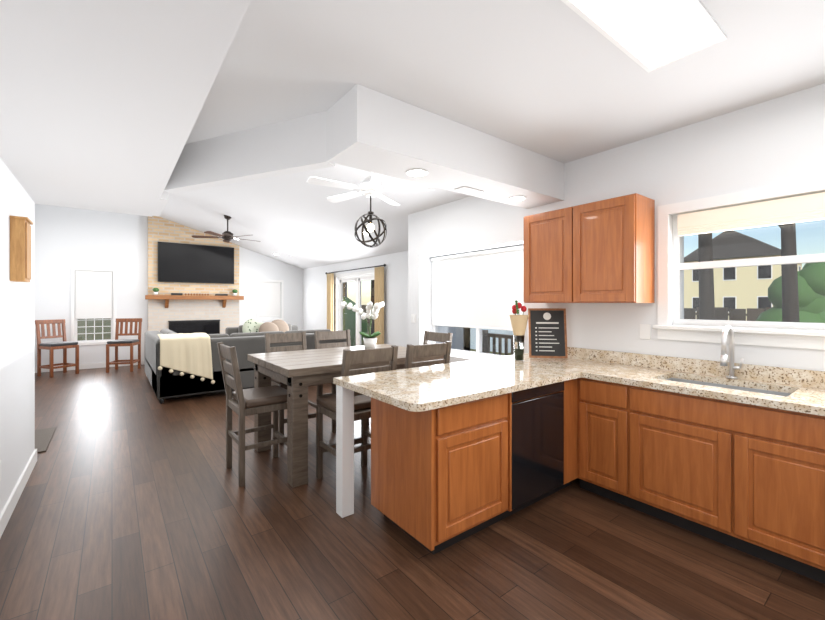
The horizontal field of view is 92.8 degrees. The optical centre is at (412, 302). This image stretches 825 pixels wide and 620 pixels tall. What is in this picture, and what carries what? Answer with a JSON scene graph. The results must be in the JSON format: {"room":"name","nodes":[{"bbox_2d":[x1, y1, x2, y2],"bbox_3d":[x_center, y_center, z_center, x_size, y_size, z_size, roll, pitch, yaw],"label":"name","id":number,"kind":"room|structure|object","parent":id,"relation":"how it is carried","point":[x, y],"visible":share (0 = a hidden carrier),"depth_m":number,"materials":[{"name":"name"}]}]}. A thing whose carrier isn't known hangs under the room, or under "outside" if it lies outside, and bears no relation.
{"room":"kitchen","nodes":[
{"label":"kitchen","id":0,"kind":"room"},
{"bbox_2d":[0,158,34,513],"bbox_3d":[-1.478,0.190,0.286,0.900,2.460,7.450,0,0,-37],"label":"wall","id":1,"kind":"structure","parent":0,"point":[17,374],"depth_m":2.79,"materials":[{"name":"white paint"}]},
{"bbox_2d":[0,449,36,537],"bbox_3d":[-1.122,1.365,0.573,0.015,0.110,7.455,0,0,-37],"label":"baseboard","id":2,"kind":"structure","parent":1,"relation":"attached to","point":[10,506],"depth_m":2.78,"materials":[{"name":"white wood"}]},
{"bbox_2d":[9,216,32,281],"bbox_3d":[-2.751,-0.370,2.768,0.089,0.440,0.240,0,0,-37],"label":"box shelf","id":3,"kind":"object","parent":1,"relation":"attached to","point":[20,248],"visible":1,"depth_m":2.69,"materials":[{"name":"brown wood"}]},
{"bbox_2d":[35,204,302,366],"bbox_3d":[-5.486,-0.705,9.728,6.000,4.250,0.120,0,0,-37],"label":"wall","id":4,"kind":"structure","parent":0,"point":[67,239],"depth_m":8.69,"materials":[{"name":"white paint"}]},
{"bbox_2d":[35,360,144,372],"bbox_3d":[-6.943,1.365,8.529,1.870,0.110,0.015,0,0,-37],"label":"baseboard","id":5,"kind":"structure","parent":4,"relation":"attached to","point":[92,365],"depth_m":8.50,"materials":[{"name":"white wood"}]},
{"bbox_2d":[71,267,116,345],"bbox_3d":[-6.945,0.075,8.582,0.770,1.670,0.108,0,0,-37],"label":"window","id":6,"kind":"structure","parent":4,"relation":"in","point":[74,327],"depth_m":8.55,"materials":[{"name":"white"}]},
{"bbox_2d":[75,270,112,318],"bbox_3d":[-6.928,-0.177,8.559,0.630,1.035,0.014,0,0,-37],"label":"shade","id":7,"kind":"object","parent":6,"relation":"attached to","point":[93,294],"visible":0.96,"depth_m":8.55,"materials":[{"name":"white fabric"}]},
{"bbox_2d":[257,279,282,320],"bbox_3d":[-3.946,-0.080,10.875,0.720,1.120,0.108,0,0,-37],"label":"window","id":8,"kind":"structure","parent":4,"relation":"in","point":[266,318],"depth_m":10.81,"materials":[{"name":"white wood"}]},
{"bbox_2d":[259,282,280,316],"bbox_3d":[-3.929,-0.098,10.852,0.580,0.955,0.014,0,0,-37],"label":"shade","id":9,"kind":"object","parent":8,"relation":"attached to","point":[269,299],"visible":0.9,"depth_m":10.84,"materials":[{"name":"white fabric"}]},
{"bbox_2d":[148,216,238,333],"bbox_3d":[-5.332,-0.329,9.682,1.970,3.498,0.139,0,0,-37],"label":"fireplace surround","id":10,"kind":"structure","parent":0,"point":[160,315],"depth_m":9.46,"materials":[{"name":"beige wood"}]},
{"bbox_2d":[168,320,219,333],"bbox_3d":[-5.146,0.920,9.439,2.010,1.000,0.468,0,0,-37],"label":"firebox","id":11,"kind":"object","parent":10,"relation":"in","point":[199,326],"visible":0.29,"depth_m":9.58,"materials":[{"name":"black metal"}]},
{"bbox_2d":[145,295,243,307],"bbox_3d":[-5.222,-0.030,9.538,2.090,0.300,0.218,0,0,-37],"label":"mantel shelf","id":12,"kind":"object","parent":10,"relation":"attached to","point":[167,298],"visible":1,"depth_m":9.35,"materials":[{"name":"brown wood"}]},
{"bbox_2d":[152,288,158,294],"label":"mantel decor","id":13,"kind":"object","parent":12,"relation":"on","point":[156,290],"depth_m":8.99,"materials":[{"name":"white ceramic"}]},
{"bbox_2d":[171,293,208,294],"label":"mantel decor","id":14,"kind":"object","parent":12,"relation":"on","point":[171,293],"depth_m":9.35,"materials":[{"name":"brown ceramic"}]},
{"bbox_2d":[158,242,233,283],"bbox_3d":[-5.249,-0.955,9.607,1.650,0.930,0.076,0,0,-37],"label":"flat-screen tv","id":15,"kind":"object","parent":10,"relation":"attached to","point":[185,263],"visible":0.98,"depth_m":9.54,"materials":[{"name":"black"}]},
{"bbox_2d":[303,251,469,350],"bbox_3d":[-1.167,0.195,8.895,0.150,2.450,6.690,0,0,-37],"label":"wall","id":16,"kind":"structure","parent":0,"point":[395,299],"depth_m":7.99,"materials":[{"name":"white paint"}]},
{"bbox_2d":[335,270,373,345],"bbox_3d":[-1.251,0.360,8.956,0.128,2.120,1.990,0,0,-37],"label":"sliding door","id":17,"kind":"structure","parent":16,"relation":"in","point":[358,277],"depth_m":9.08,"materials":[{"name":"white"}]},
{"bbox_2d":[325,264,385,273],"bbox_3d":[-1.342,-0.750,8.900,0.113,0.056,2.725,0,0,-37],"label":"curtain rod","id":18,"kind":"object","parent":16,"relation":"attached to","point":[384,265],"visible":0.98,"depth_m":8.69,"materials":[{"name":"black metal"}]},
{"bbox_2d":[327,273,333,330],"bbox_3d":[-2.054,0.335,9.778,0.076,2.130,0.310,0,0,-37],"label":"panel","id":19,"kind":"object","parent":18,"relation":"hanging from","point":[330,301],"visible":0.62,"depth_m":9.68,"materials":[{"name":"beige fabric"}]},
{"bbox_2d":[374,267,383,343],"bbox_3d":[-0.684,0.335,7.986,0.076,2.130,0.320,0,0,-37],"label":"curtain","id":20,"kind":"object","parent":18,"relation":"hanging from","point":[379,292],"visible":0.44,"depth_m":7.93,"materials":[{"name":"beige fabric"}]},
{"bbox_2d":[0,364,824,619],"bbox_3d":[-1.320,1.460,4.278,6.000,0.080,13.840,0,0,-37],"label":"floor","id":21,"kind":"structure","parent":0,"point":[135,501],"depth_m":2.27,"materials":[{"name":"brown wood"}]},
{"bbox_2d":[35,427,56,452],"bbox_3d":[-4.026,1.413,3.908,0.650,0.012,0.900,0,0,-37],"label":"rug","id":22,"kind":"object","parent":21,"relation":"on","point":[43,437],"visible":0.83,"depth_m":4.08,"materials":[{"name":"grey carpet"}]},
{"bbox_2d":[35,319,78,377],"bbox_3d":[-7.011,0.876,7.762,0.497,1.088,0.490,0,0,21],"label":"chair","id":23,"kind":"object","parent":21,"relation":"on","point":[64,345],"visible":1,"depth_m":7.72,"materials":[{"name":"brown wood"}]},
{"bbox_2d":[106,318,141,372],"bbox_3d":[-6.074,0.876,8.292,0.490,1.088,0.497,0,0,-15],"label":"chair","id":24,"kind":"object","parent":21,"relation":"on","point":[116,343],"visible":1,"depth_m":8.40,"materials":[{"name":"brown wood"}]},
{"bbox_2d":[145,329,345,403],"bbox_3d":[-3.185,0.955,7.459,3.000,0.930,2.720,0,0,-37],"label":"sectional sofa","id":25,"kind":"object","parent":21,"relation":"on","point":[164,383],"visible":0.33,"depth_m":6.08,"materials":[{"name":"grey fabric"}]},
{"bbox_2d":[157,333,214,383],"bbox_3d":[-3.359,0.832,5.810,0.714,0.742,0.488,0,0,-37],"label":"throw blanket","id":26,"kind":"object","parent":25,"relation":"on","point":[190,353],"visible":1,"depth_m":5.67,"materials":[{"name":"beige fabric"}]},
{"bbox_2d":[217,342,286,486],"bbox_3d":[-1.319,0.876,3.322,0.521,1.087,0.460,0,0,-37],"label":"dining chair","id":27,"kind":"object","parent":21,"relation":"on","point":[242,403],"visible":0.73,"depth_m":3.19,"materials":[{"name":"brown wood"}]},
{"bbox_2d":[225,324,297,335],"bbox_3d":[-3.254,0.955,8.866,1.600,0.930,0.960,0,0,-37],"label":"loveseat","id":28,"kind":"object","parent":21,"relation":"on","point":[229,330],"visible":0.04,"depth_m":8.66,"materials":[{"name":"grey fabric"}]},
{"bbox_2d":[265,331,322,443],"bbox_3d":[-1.298,0.876,4.283,0.460,1.087,0.521,0,0,-37],"label":"dining chair","id":29,"kind":"object","parent":21,"relation":"on","point":[284,338],"visible":0.44,"depth_m":4.36,"materials":[{"name":"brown wood"}]},
{"bbox_2d":[314,329,368,432],"bbox_3d":[-0.837,0.876,4.635,0.460,1.087,0.521,0,0,-37],"label":"dining chair","id":30,"kind":"object","parent":21,"relation":"on","point":[329,335],"visible":0.23,"depth_m":4.76,"materials":[{"name":"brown wood"}]},
{"bbox_2d":[247,344,443,487],"bbox_3d":[-0.635,0.960,3.876,1.600,0.920,1.127,0,0,-37],"label":"dining table","id":31,"kind":"object","parent":21,"relation":"on","point":[298,372],"visible":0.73,"depth_m":3.18,"materials":[{"name":"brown wood"}]},
{"bbox_2d":[341,301,384,348],"bbox_3d":[-0.478,0.240,4.244,0.526,0.516,0.398,0,0,-37],"label":"orchid plant","id":32,"kind":"object","parent":31,"relation":"on","point":[372,311],"visible":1,"depth_m":4.20,"materials":[{"name":"white plant"}]},
{"bbox_2d":[316,345,397,478],"bbox_3d":[-0.451,0.876,3.142,0.460,1.087,0.521,0,0,-37],"label":"dining chair","id":33,"kind":"object","parent":21,"relation":"on","point":[326,405],"visible":0.54,"depth_m":3.03,"materials":[{"name":"grey wood"}]},
{"bbox_2d":[405,341,451,368],"bbox_3d":[0.002,0.876,3.488,0.460,1.087,0.521,0,0,-37],"label":"dining chair","id":34,"kind":"object","parent":21,"relation":"on","point":[425,350],"visible":0.17,"depth_m":3.29,"materials":[{"name":"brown wood"}]},
{"bbox_2d":[423,331,452,353],"bbox_3d":[0.109,0.876,4.452,0.521,1.087,0.460,0,0,-37],"label":"dining chair","id":35,"kind":"object","parent":21,"relation":"on","point":[436,336],"visible":0.08,"depth_m":4.58,"materials":[{"name":"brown wood"}]},
{"bbox_2d":[371,391,516,554],"bbox_3d":[0.185,0.985,2.532,0.670,0.870,0.602,0,0,-37],"label":"base cabinet","id":36,"kind":"object","parent":21,"relation":"on","point":[462,450],"depth_m":2.29,"materials":[{"name":"brown wood"}]},
{"bbox_2d":[333,353,612,414],"bbox_3d":[0.607,0.530,2.988,2.194,0.040,0.910,0,0,-37],"label":"countertop","id":37,"kind":"structure","parent":36,"relation":"on","point":[416,389],"depth_m":2.62,"materials":[{"name":"beige stone"}]},
{"bbox_2d":[509,300,528,359],"bbox_3d":[0.946,0.242,3.518,0.194,0.531,0.170,0,0,-37],"label":"vase","id":38,"kind":"object","parent":37,"relation":"on","point":[519,323],"visible":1,"depth_m":3.48,"materials":[{"name":"clear glass"}]},
{"bbox_2d":[528,308,567,357],"bbox_3d":[1.249,0.278,3.638,0.340,0.456,0.089,0,0,8],"label":"chalkboard sign","id":39,"kind":"object","parent":37,"relation":"on","point":[547,332],"visible":1,"depth_m":3.63,"materials":[{"name":"brown wood"}]},
{"bbox_2d":[517,383,568,511],"bbox_3d":[0.645,0.985,2.883,0.687,0.870,0.602,0,0,-37],"label":"dishwasher","id":40,"kind":"object","parent":21,"relation":"on","point":[542,412],"depth_m":2.69,"materials":[{"name":"black metal"}]},
{"bbox_2d":[569,379,576,484],"bbox_3d":[0.990,0.985,3.148,0.183,0.870,0.602,0,0,-37],"label":"base cabinet","id":41,"kind":"object","parent":21,"relation":"on","point":[572,382],"depth_m":2.92,"materials":[{"name":"brown wood"}]},
{"bbox_2d":[577,379,648,504],"bbox_3d":[1.606,0.985,2.974,0.624,0.870,0.465,0,0,-37],"label":"base cabinet","id":42,"kind":"object","parent":21,"relation":"on","point":[601,407],"depth_m":2.79,"materials":[{"name":"brown wood"}]},
{"bbox_2d":[625,411,784,567],"bbox_3d":[1.949,1.083,2.525,0.624,0.675,0.785,0,0,-37],"label":"base cabinet","id":43,"kind":"object","parent":21,"relation":"on","point":[717,482],"depth_m":2.30,"materials":[{"name":"brown wood"}]},
{"bbox_2d":[785,411,824,583],"bbox_3d":[2.284,0.985,2.086,0.624,0.870,0.320,0,0,-37],"label":"base cabinet","id":44,"kind":"object","parent":21,"relation":"on","point":[804,434],"depth_m":1.98,"materials":[{"name":"brown wood"}]},
{"bbox_2d":[581,363,824,414],"bbox_3d":[2.744,0.530,1.469,0.644,0.040,4.100,0,0,-37],"label":"countertop","id":45,"kind":"structure","parent":44,"relation":"on","point":[807,400],"depth_m":2.46,"materials":[{"name":"beige stone"}]},
{"bbox_2d":[720,326,743,378],"bbox_3d":[2.107,0.330,2.595,0.219,0.357,0.097,0,0,-37],"label":"kitchen faucet","id":46,"kind":"object","parent":45,"relation":"on","point":[723,355],"visible":0.98,"depth_m":2.62,"materials":[{"name":"silver metal"}]},
{"bbox_2d":[0,0,824,268],"bbox_3d":[-1.356,-1.875,4.326,6.000,1.950,13.720,0,0,-37],"label":"ceiling","id":47,"kind":"structure","parent":0,"point":[113,105],"depth_m":2.24,"materials":[{"name":"white paint"}]},
{"bbox_2d":[192,215,260,242],"bbox_3d":[-3.695,-1.500,7.906,1.263,0.501,1.266,0,0,-37],"label":"ceiling fan","id":48,"kind":"object","parent":47,"relation":"hanging from","point":[227,236],"visible":1,"depth_m":7.79,"materials":[{"name":"brown metal"}]},
{"bbox_2d":[307,172,433,247],"bbox_3d":[-0.465,-1.121,4.003,1.226,1.106,1.257,0,0,-37],"label":"ceiling fan","id":49,"kind":"object","parent":47,"relation":"hanging from","point":[370,186],"visible":1,"depth_m":3.94,"materials":[{"name":"white"}]},
{"bbox_2d":[327,84,563,208],"bbox_3d":[0.424,-1.145,3.207,2.228,0.349,0.420,0,0,-37],"label":"soffit","id":50,"kind":"object","parent":47,"relation":"attached to","point":[371,130],"visible":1,"depth_m":2.80,"materials":[{"name":"white paint"}]},
{"bbox_2d":[406,169,427,176],"bbox_3d":[0.033,-0.965,2.920,0.169,0.008,0.169,0,0,44],"label":"recessed light","id":51,"kind":"object","parent":50,"relation":"attached to","point":[416,172],"depth_m":2.90,"materials":[{"name":"white"}]},
{"bbox_2d":[454,186,483,194],"bbox_3d":[0.487,-0.964,3.381,0.240,0.010,0.120,0,0,-37],"label":"air vent register","id":52,"kind":"object","parent":50,"relation":"attached to","point":[468,190],"visible":1,"depth_m":3.36,"materials":[{"name":"white metal"}]},
{"bbox_2d":[508,196,526,200],"bbox_3d":[0.970,-0.965,3.637,0.169,0.008,0.169,0,0,44],"label":"recessed light","id":53,"kind":"object","parent":50,"relation":"attached to","point":[515,198],"depth_m":3.61,"materials":[{"name":"white"}]},
{"bbox_2d":[561,0,726,72],"bbox_3d":[0.964,-1.312,1.719,1.220,0.012,0.360,0,0,-37],"label":"skylight","id":54,"kind":"object","parent":47,"relation":"in","point":[648,36],"visible":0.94,"depth_m":1.86,"materials":[{"name":"white glass"}]},
{"bbox_2d":[438,326,469,349],"bbox_3d":[0.550,0.020,6.072,0.850,2.800,0.120,0,0,-37],"label":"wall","id":55,"kind":"structure","parent":0,"point":[456,343],"depth_m":6.10,"materials":[{"name":"white paint"}]},
{"bbox_2d":[408,83,824,370],"bbox_3d":[2.228,-0.020,2.931,0.300,2.880,7.150,0,0,-37],"label":"wall","id":56,"kind":"structure","parent":0,"point":[777,141],"depth_m":3.08,"materials":[{"name":"white paint"}]},
{"bbox_2d":[411,314,415,322],"bbox_3d":[0.014,0.220,5.569,0.011,0.120,0.110,0,0,-37],"label":"light switch","id":57,"kind":"object","parent":56,"relation":"attached to","point":[413,318],"visible":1,"depth_m":5.57,"materials":[{"name":"white plastic"}]},
{"bbox_2d":[433,245,518,357],"bbox_3d":[0.837,0.010,4.939,0.060,1.320,1.730,0,0,-37],"label":"dining window","id":58,"kind":"structure","parent":56,"relation":"in","point":[478,352],"depth_m":4.92,"materials":[{"name":"white wood"}]},
{"bbox_2d":[430,245,522,330],"bbox_3d":[0.790,-0.163,4.903,0.051,0.956,1.700,0,0,-37],"label":"window shade","id":59,"kind":"object","parent":58,"relation":"attached to","point":[481,289],"visible":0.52,"depth_m":4.88,"materials":[{"name":"white fabric"}]},
{"bbox_2d":[524,193,654,302],"bbox_3d":[1.469,-0.405,3.383,0.344,0.810,0.990,0,0,-37],"label":"upper cabinet","id":60,"kind":"object","parent":56,"relation":"attached to","point":[602,251],"visible":1,"depth_m":3.14,"materials":[{"name":"brown wood"}]},
{"bbox_2d":[640,324,650,338],"bbox_3d":[1.865,0.230,3.151,0.007,0.120,0.080,0,0,-37],"label":"electrical outlet plate","id":61,"kind":"object","parent":56,"relation":"attached to","point":[645,331],"visible":1,"depth_m":3.15,"materials":[{"name":"white plastic"}]},
{"bbox_2d":[565,347,824,394],"bbox_3d":[2.535,0.575,1.882,0.474,0.330,5.010,0,0,-37],"label":"backsplash","id":62,"kind":"structure","parent":56,"relation":"attached to","point":[803,378],"depth_m":2.79,"materials":[{"name":"beige stone"}]},
{"bbox_2d":[653,177,824,349],"bbox_3d":[2.410,-0.237,2.503,0.190,1.035,1.540,0,0,-37],"label":"kitchen window","id":63,"kind":"structure","parent":56,"relation":"in","point":[774,334],"depth_m":2.74,"materials":[{"name":"white"}]},
{"bbox_2d":[677,192,824,235],"bbox_3d":[2.409,-0.590,2.503,0.052,0.160,1.250,0,0,-37],"label":"window shade","id":64,"kind":"object","parent":63,"relation":"attached to","point":[803,208],"visible":1,"depth_m":2.62,"materials":[{"name":"beige fabric"}]},
{"bbox_2d":[649,391,784,434],"bbox_3d":[1.829,0.646,2.405,0.012,0.189,0.704,0,0,-37],"label":"drawer front","id":65,"kind":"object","parent":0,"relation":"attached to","point":[715,410],"depth_m":2.25,"materials":[{"name":"brown wood"}]},
{"label":"outside","id":66,"kind":"structure","parent":0,"visible":0},
{"bbox_2d":[77,223,824,355],"bbox_3d":[3.741,-5.181,28.036,120.000,14.101,120.000,0,0,-37],"label":"yard","id":67,"kind":"structure","parent":66,"point":[714,243],"depth_m":15.18,"materials":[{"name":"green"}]}
]}

